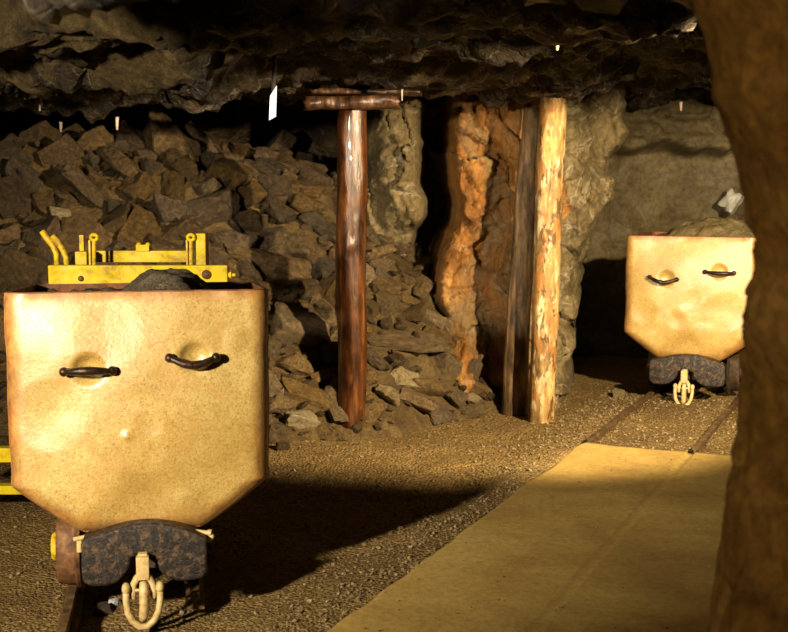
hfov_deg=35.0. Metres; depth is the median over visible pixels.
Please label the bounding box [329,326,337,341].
rock
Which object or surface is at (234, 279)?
rock
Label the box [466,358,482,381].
rock
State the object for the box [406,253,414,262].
rock
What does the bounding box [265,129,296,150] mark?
rock
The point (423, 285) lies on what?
rock
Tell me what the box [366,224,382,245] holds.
rock
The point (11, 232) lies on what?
rock
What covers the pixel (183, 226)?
rock
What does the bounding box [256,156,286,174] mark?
rock
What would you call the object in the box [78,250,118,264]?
rock
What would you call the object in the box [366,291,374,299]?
rock
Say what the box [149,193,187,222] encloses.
rock
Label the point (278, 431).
rock
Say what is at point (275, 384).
rock
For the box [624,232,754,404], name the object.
cart
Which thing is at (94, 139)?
rock
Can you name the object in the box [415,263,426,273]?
rock
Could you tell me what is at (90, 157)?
rock
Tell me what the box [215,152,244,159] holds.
rock
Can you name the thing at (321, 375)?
rock
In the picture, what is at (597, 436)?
rail
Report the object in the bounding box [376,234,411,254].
rock
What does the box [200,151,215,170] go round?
rock
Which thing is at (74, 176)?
rock
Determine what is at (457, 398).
rock
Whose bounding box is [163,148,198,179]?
rock
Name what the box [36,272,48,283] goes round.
rock
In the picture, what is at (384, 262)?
rock
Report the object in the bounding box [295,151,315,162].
rock
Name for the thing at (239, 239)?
rock
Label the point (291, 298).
rock
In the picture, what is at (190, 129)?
rock
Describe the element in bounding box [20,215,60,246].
rock
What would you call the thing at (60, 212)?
rock
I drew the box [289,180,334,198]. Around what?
rock
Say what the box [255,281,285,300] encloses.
rock
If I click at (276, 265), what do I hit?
rock
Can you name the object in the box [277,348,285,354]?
rock
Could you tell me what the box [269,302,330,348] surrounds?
rock
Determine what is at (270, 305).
rock
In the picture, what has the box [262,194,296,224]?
rock
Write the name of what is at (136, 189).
rock
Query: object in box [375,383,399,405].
rock
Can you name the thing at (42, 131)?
rock
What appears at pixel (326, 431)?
rock
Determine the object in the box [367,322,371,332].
rock
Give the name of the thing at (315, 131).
wall
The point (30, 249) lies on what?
rock
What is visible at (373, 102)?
roof beam
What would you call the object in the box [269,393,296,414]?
rock
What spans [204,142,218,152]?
rock
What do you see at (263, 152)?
rock
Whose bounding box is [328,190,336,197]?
rock
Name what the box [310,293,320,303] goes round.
rock
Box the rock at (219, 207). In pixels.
[186,189,239,228]
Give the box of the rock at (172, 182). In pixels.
[161,171,185,200]
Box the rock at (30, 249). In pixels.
[20,244,39,257]
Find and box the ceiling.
[0,0,712,123]
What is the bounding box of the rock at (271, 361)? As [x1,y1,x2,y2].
[268,357,275,370]
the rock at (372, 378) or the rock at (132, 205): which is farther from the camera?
the rock at (132, 205)
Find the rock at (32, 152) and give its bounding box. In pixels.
[22,145,40,161]
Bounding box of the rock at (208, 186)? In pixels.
[192,177,221,196]
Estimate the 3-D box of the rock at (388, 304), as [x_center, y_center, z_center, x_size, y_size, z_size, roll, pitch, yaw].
[-0.046,-0.079,8.393,0.150,0.171,0.170,4,8,35]
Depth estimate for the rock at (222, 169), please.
8.69 m
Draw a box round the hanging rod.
[268,54,276,119]
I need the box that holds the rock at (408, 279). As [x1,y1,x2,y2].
[399,272,415,285]
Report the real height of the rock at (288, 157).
0.191 m
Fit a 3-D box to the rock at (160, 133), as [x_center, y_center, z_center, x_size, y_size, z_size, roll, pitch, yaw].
[-1.548,-1.238,8.999,0.517,0.569,0.305,-1,6,-8]
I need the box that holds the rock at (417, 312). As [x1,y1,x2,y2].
[402,299,428,321]
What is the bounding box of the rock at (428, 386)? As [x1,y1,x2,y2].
[412,378,453,396]
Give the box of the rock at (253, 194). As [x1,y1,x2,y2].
[238,181,266,208]
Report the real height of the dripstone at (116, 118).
0.075 m
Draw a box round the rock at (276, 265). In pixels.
[224,243,311,279]
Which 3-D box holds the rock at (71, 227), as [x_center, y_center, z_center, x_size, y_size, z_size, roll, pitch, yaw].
[-2.064,-0.446,8.207,0.392,0.409,0.366,3,7,25]
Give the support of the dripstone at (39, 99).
hanging from the ceiling
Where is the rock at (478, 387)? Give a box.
[472,381,492,394]
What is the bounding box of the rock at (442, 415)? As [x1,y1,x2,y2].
[429,402,459,424]
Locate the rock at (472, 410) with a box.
[459,404,484,417]
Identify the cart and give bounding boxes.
[4,282,268,629]
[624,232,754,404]
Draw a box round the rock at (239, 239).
[209,230,257,251]
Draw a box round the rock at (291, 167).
[280,162,297,174]
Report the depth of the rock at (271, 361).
7.72 m
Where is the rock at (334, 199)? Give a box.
[331,197,336,215]
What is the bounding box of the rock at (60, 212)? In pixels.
[49,206,70,219]
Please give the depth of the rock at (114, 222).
8.23 m
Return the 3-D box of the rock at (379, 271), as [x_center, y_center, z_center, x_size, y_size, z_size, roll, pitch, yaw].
[-0.095,-0.291,8.558,0.126,0.121,0.126,-2,6,-17]
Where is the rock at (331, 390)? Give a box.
[324,375,337,407]
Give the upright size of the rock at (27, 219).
0.147 m
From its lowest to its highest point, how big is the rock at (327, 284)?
0.386 m
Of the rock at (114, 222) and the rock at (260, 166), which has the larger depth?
the rock at (260, 166)
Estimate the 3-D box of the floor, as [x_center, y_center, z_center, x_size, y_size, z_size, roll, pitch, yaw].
[0.000,0.855,6.330,10.000,0.110,13.600,0,6,0]
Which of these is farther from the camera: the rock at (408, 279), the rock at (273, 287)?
the rock at (408, 279)
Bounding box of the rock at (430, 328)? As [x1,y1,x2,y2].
[422,324,449,344]
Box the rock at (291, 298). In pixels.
[276,293,296,305]
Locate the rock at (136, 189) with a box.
[119,171,155,203]
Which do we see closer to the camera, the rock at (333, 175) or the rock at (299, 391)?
the rock at (299, 391)
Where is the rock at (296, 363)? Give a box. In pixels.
[274,352,316,375]
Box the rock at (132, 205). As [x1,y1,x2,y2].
[128,204,139,216]
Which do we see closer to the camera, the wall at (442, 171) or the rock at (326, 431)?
the rock at (326, 431)
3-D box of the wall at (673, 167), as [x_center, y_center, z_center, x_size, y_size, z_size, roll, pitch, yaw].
[2.750,-0.798,10.806,3.711,2.550,0.842,0,6,0]
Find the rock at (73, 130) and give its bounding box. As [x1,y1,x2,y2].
[61,123,85,138]
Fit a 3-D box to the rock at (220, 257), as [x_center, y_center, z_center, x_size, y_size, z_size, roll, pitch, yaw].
[-1.222,-0.328,8.118,0.309,0.374,0.334,0,6,-1]
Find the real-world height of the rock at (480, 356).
0.245 m
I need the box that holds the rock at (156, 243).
[147,233,185,264]
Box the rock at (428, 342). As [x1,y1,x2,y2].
[367,330,450,352]
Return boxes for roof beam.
[302,95,399,110]
[309,88,421,95]
[525,90,576,97]
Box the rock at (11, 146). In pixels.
[0,133,32,177]
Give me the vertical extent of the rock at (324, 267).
0.267 m
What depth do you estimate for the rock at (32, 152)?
8.76 m
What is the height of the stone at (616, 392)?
0.085 m
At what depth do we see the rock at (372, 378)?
7.80 m
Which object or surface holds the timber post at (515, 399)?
on the floor
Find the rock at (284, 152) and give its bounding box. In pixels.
[276,148,293,159]
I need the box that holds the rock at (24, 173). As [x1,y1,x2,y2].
[4,157,46,191]
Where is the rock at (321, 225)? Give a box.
[298,210,335,243]
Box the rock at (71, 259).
[62,256,74,264]
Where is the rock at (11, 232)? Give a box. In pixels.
[0,224,20,244]
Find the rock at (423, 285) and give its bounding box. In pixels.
[411,274,433,300]
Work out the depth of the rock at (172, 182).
8.61 m
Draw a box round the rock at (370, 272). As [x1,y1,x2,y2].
[366,263,376,286]
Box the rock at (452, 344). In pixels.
[448,342,454,348]
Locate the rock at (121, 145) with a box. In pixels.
[108,140,128,152]
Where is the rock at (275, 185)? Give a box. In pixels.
[258,174,291,196]
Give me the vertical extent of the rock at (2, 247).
0.262 m
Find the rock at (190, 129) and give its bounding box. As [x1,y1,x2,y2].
[181,121,211,148]
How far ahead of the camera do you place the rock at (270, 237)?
8.46 m
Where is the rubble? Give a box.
[0,132,495,435]
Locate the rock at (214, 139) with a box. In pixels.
[207,134,228,146]
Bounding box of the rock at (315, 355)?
[301,347,323,364]
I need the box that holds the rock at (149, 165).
[139,156,163,174]
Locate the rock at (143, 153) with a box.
[136,149,157,162]
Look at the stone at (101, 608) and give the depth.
4.55 m
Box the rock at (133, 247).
[118,243,138,264]
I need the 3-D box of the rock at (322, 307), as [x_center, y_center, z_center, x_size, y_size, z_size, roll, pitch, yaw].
[-0.412,0.018,8.211,0.227,0.272,0.343,-4,7,-30]
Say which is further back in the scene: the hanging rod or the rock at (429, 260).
the rock at (429, 260)
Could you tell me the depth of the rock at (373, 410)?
7.69 m
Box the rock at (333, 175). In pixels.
[330,171,336,185]
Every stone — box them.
[91,601,111,616]
[108,598,120,606]
[275,442,289,450]
[612,388,626,397]
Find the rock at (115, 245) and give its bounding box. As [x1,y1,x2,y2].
[104,240,125,249]
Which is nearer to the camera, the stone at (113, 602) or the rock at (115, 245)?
the stone at (113, 602)
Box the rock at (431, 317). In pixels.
[415,302,446,329]
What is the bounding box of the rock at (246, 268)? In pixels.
[236,259,262,281]
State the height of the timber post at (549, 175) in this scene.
2.072 m
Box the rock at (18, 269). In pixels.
[0,248,47,291]
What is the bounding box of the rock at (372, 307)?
[366,298,378,317]
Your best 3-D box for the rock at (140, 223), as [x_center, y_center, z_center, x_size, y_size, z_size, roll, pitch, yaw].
[-1.679,-0.553,8.322,0.347,0.370,0.311,-1,6,-5]
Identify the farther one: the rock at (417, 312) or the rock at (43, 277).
the rock at (417, 312)
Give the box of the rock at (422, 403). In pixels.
[399,388,438,413]
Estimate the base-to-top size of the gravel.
0.119 m
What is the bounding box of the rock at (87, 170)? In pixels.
[82,164,102,182]
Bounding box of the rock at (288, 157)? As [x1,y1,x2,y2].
[276,155,296,161]
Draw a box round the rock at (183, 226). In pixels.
[164,216,203,239]
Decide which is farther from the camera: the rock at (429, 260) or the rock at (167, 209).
the rock at (429, 260)
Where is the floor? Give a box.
[0,355,738,631]
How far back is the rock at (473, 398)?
8.28 m
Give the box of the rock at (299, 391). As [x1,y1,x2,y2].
[281,377,329,410]
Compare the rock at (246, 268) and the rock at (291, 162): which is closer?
the rock at (246, 268)
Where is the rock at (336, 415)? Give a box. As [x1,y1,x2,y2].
[327,407,348,422]
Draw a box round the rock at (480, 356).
[476,353,483,361]
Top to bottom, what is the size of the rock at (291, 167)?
0.138 m
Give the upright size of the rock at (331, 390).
0.222 m
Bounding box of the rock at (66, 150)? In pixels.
[37,133,85,169]
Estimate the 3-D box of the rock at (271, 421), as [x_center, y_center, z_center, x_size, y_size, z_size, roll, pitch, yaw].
[-0.765,0.623,7.460,0.084,0.081,0.100,-3,7,-26]
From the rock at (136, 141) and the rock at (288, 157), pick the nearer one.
the rock at (136, 141)
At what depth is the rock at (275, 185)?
8.78 m
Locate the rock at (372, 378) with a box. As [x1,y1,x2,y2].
[367,369,379,385]
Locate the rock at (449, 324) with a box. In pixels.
[444,316,455,335]
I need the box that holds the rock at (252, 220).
[229,209,268,232]
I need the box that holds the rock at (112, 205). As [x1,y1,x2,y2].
[106,199,133,213]
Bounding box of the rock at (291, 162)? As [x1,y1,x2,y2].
[281,161,296,163]
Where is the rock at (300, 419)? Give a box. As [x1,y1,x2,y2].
[281,410,319,428]
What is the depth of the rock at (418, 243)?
9.29 m
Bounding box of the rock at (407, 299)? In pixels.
[401,293,412,304]
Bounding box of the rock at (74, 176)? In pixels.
[62,165,106,208]
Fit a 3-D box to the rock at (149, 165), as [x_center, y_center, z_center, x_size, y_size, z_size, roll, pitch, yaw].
[-1.704,-1.042,8.796,0.170,0.159,0.158,4,7,32]
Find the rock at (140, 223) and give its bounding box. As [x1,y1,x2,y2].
[117,205,162,247]
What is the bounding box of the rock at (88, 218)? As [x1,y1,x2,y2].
[71,215,97,221]
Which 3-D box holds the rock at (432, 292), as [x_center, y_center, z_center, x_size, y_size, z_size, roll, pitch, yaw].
[0.272,-0.152,8.858,0.118,0.107,0.181,2,7,18]
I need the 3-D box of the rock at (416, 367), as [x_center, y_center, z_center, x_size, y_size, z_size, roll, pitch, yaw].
[0.114,0.361,8.127,0.157,0.087,0.116,0,6,3]
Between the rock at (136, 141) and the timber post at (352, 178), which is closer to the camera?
the timber post at (352, 178)
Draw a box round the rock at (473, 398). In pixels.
[466,393,480,403]
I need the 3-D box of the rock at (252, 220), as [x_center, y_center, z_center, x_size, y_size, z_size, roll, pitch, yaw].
[-0.991,-0.635,8.578,0.220,0.196,0.294,1,6,13]
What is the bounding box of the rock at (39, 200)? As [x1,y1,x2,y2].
[31,188,60,215]
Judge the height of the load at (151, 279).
0.146 m
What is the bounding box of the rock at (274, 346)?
[268,333,281,358]
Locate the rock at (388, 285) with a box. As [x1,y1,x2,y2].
[372,275,400,297]
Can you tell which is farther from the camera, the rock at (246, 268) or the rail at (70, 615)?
the rock at (246, 268)
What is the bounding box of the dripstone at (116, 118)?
[115,117,118,129]
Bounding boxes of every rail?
[56,583,85,631]
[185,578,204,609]
[587,383,669,443]
[692,397,737,452]
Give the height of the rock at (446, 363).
0.223 m
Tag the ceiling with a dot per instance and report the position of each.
(96, 58)
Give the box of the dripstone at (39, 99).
[38,98,41,110]
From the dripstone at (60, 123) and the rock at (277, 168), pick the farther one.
the rock at (277, 168)
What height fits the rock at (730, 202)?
0.232 m
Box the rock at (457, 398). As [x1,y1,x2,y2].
[439,378,468,408]
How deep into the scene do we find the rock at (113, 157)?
8.63 m
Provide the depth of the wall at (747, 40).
1.95 m
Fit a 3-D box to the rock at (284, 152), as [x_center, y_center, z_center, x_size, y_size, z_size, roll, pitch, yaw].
[-0.935,-1.290,10.221,0.279,0.165,0.111,2,7,21]
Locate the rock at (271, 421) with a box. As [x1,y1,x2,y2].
[269,415,273,425]
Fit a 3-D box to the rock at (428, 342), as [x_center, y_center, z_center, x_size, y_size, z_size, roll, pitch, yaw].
[0.084,0.145,8.257,0.582,0.180,0.246,-1,6,-6]
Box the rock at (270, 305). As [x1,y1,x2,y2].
[269,304,272,318]
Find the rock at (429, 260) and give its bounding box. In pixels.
[412,255,433,278]
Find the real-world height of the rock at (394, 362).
0.129 m
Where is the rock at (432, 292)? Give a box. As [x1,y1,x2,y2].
[430,288,435,299]
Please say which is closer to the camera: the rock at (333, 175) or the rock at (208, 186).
the rock at (208, 186)
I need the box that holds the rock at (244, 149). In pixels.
[228,141,255,158]
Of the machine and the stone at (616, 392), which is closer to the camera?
the machine
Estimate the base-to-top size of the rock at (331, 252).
0.173 m
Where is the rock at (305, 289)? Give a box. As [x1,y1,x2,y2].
[276,278,321,300]
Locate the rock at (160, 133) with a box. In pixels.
[143,104,202,158]
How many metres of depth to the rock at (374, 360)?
7.92 m
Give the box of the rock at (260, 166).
[236,159,272,174]
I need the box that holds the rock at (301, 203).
[289,192,325,213]
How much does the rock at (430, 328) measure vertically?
0.197 m
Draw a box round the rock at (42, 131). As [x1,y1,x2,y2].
[16,120,61,147]
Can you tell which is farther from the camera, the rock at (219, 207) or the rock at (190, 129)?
the rock at (190, 129)
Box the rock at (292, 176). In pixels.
[282,168,297,179]
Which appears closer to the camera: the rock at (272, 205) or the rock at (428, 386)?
the rock at (428, 386)
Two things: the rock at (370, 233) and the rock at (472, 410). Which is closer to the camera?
the rock at (472, 410)
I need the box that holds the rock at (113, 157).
[97,145,141,177]
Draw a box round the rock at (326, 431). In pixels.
[316,419,352,440]
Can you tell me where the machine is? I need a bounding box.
[0,229,235,493]
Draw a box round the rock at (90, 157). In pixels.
[82,150,102,166]
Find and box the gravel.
[0,370,736,631]
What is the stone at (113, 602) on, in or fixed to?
on the floor
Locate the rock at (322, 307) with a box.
[313,298,336,328]
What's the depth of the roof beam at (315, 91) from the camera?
7.33 m
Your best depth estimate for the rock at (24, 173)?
8.57 m
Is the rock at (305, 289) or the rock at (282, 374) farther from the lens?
the rock at (305, 289)
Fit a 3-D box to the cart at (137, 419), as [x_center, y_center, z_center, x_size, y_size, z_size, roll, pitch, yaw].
[-0.945,0.447,4.730,0.915,1.152,1.061,-1,6,-10]
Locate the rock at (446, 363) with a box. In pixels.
[431,352,462,377]
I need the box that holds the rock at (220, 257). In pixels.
[185,240,230,264]
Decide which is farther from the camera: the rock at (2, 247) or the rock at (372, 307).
the rock at (372, 307)
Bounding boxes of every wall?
[0,100,336,167]
[358,86,628,407]
[573,92,744,357]
[692,0,787,631]
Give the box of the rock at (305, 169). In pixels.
[294,161,333,184]
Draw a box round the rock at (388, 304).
[376,292,402,316]
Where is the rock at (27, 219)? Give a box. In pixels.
[19,207,42,223]
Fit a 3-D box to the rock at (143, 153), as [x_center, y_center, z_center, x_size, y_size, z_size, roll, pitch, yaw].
[-1.762,-1.131,8.895,0.137,0.131,0.212,-3,7,-23]
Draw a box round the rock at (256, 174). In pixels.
[242,160,259,179]
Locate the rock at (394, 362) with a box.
[388,356,409,369]
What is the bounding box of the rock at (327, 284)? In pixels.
[319,273,335,307]
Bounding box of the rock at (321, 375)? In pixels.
[308,366,337,383]
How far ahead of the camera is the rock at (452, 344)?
8.49 m
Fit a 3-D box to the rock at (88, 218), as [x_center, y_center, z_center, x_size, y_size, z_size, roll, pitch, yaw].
[-2.099,-0.622,8.364,0.226,0.111,0.128,3,7,28]
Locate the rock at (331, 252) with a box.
[328,244,335,258]
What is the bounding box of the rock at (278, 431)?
[269,420,291,443]
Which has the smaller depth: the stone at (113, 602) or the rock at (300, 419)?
the stone at (113, 602)
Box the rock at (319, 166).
[299,159,327,172]
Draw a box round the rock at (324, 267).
[311,257,334,280]
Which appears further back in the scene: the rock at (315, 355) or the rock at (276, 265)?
the rock at (276, 265)
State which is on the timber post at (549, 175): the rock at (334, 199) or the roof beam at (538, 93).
the roof beam at (538, 93)
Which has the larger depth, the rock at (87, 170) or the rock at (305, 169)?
the rock at (305, 169)
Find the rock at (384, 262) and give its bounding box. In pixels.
[368,256,394,269]
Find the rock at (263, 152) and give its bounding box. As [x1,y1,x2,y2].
[254,147,278,159]
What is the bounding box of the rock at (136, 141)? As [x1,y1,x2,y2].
[114,120,146,151]
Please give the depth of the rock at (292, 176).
8.97 m
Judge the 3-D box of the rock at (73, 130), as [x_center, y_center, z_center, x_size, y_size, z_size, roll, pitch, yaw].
[-2.336,-1.307,9.157,0.250,0.224,0.203,5,8,36]
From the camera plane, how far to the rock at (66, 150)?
8.72 m
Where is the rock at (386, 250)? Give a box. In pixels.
[366,244,397,259]
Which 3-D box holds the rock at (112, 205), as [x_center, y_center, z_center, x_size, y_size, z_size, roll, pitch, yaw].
[-1.885,-0.732,8.507,0.195,0.135,0.208,-5,8,-38]
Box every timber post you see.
[334,110,367,428]
[501,107,539,416]
[528,96,567,423]
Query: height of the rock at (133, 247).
0.178 m
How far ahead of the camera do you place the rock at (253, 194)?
8.65 m
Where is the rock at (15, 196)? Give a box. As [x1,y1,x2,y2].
[0,175,34,219]
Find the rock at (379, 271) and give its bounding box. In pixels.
[375,265,389,276]
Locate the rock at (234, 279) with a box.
[229,267,241,281]
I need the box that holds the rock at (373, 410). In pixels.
[365,387,387,422]
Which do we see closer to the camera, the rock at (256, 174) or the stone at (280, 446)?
the stone at (280, 446)
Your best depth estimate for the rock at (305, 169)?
9.17 m
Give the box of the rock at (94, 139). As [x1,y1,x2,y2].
[76,125,114,154]
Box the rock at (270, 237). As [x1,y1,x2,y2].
[255,226,284,249]
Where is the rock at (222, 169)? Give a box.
[204,157,252,188]
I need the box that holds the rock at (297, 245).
[270,232,326,264]
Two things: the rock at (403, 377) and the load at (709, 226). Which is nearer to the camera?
the rock at (403, 377)
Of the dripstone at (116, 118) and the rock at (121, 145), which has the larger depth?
the rock at (121, 145)
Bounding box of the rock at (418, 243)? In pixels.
[413,240,423,257]
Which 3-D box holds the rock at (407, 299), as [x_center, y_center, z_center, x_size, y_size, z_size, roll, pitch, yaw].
[0.081,-0.103,8.532,0.118,0.120,0.098,-4,7,-33]
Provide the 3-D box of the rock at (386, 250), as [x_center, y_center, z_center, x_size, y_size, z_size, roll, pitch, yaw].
[-0.088,-0.426,8.758,0.160,0.156,0.270,5,8,37]
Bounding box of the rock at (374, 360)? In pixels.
[367,347,391,371]
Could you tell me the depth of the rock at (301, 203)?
8.77 m
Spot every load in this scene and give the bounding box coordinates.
[38,268,246,291]
[663,217,753,236]
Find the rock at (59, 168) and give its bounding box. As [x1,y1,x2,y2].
[51,164,82,183]
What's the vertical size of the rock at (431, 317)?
0.232 m
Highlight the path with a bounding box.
[328,442,731,631]
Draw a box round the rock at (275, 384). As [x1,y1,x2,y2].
[269,370,283,397]
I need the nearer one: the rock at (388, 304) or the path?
the path
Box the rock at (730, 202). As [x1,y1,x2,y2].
[718,188,743,215]
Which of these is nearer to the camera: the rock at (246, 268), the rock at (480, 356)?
the rock at (246, 268)
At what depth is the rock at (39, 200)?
8.42 m
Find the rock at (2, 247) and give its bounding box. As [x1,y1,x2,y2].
[0,245,12,256]
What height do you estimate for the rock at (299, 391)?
0.259 m
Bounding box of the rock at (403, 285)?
[397,280,408,290]
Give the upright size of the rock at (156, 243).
0.274 m
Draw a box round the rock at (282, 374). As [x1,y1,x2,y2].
[281,373,295,381]
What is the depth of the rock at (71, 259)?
7.99 m
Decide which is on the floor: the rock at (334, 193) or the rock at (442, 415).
the rock at (442, 415)
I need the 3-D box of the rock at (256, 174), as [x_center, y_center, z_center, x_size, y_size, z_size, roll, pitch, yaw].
[-1.017,-1.033,8.899,0.169,0.151,0.177,-1,6,-10]
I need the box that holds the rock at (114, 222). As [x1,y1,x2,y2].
[100,201,130,234]
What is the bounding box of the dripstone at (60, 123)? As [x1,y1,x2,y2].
[59,122,62,131]
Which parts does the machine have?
lever, lever, tie rod, tie rod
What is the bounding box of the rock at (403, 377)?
[390,366,419,388]
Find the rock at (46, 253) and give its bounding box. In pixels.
[35,245,62,264]
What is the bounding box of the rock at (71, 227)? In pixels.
[57,217,116,258]
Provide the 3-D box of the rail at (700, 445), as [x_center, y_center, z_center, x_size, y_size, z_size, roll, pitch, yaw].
[2.498,0.552,8.873,0.078,0.065,4.165,3,7,23]
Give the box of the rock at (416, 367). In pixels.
[408,365,421,373]

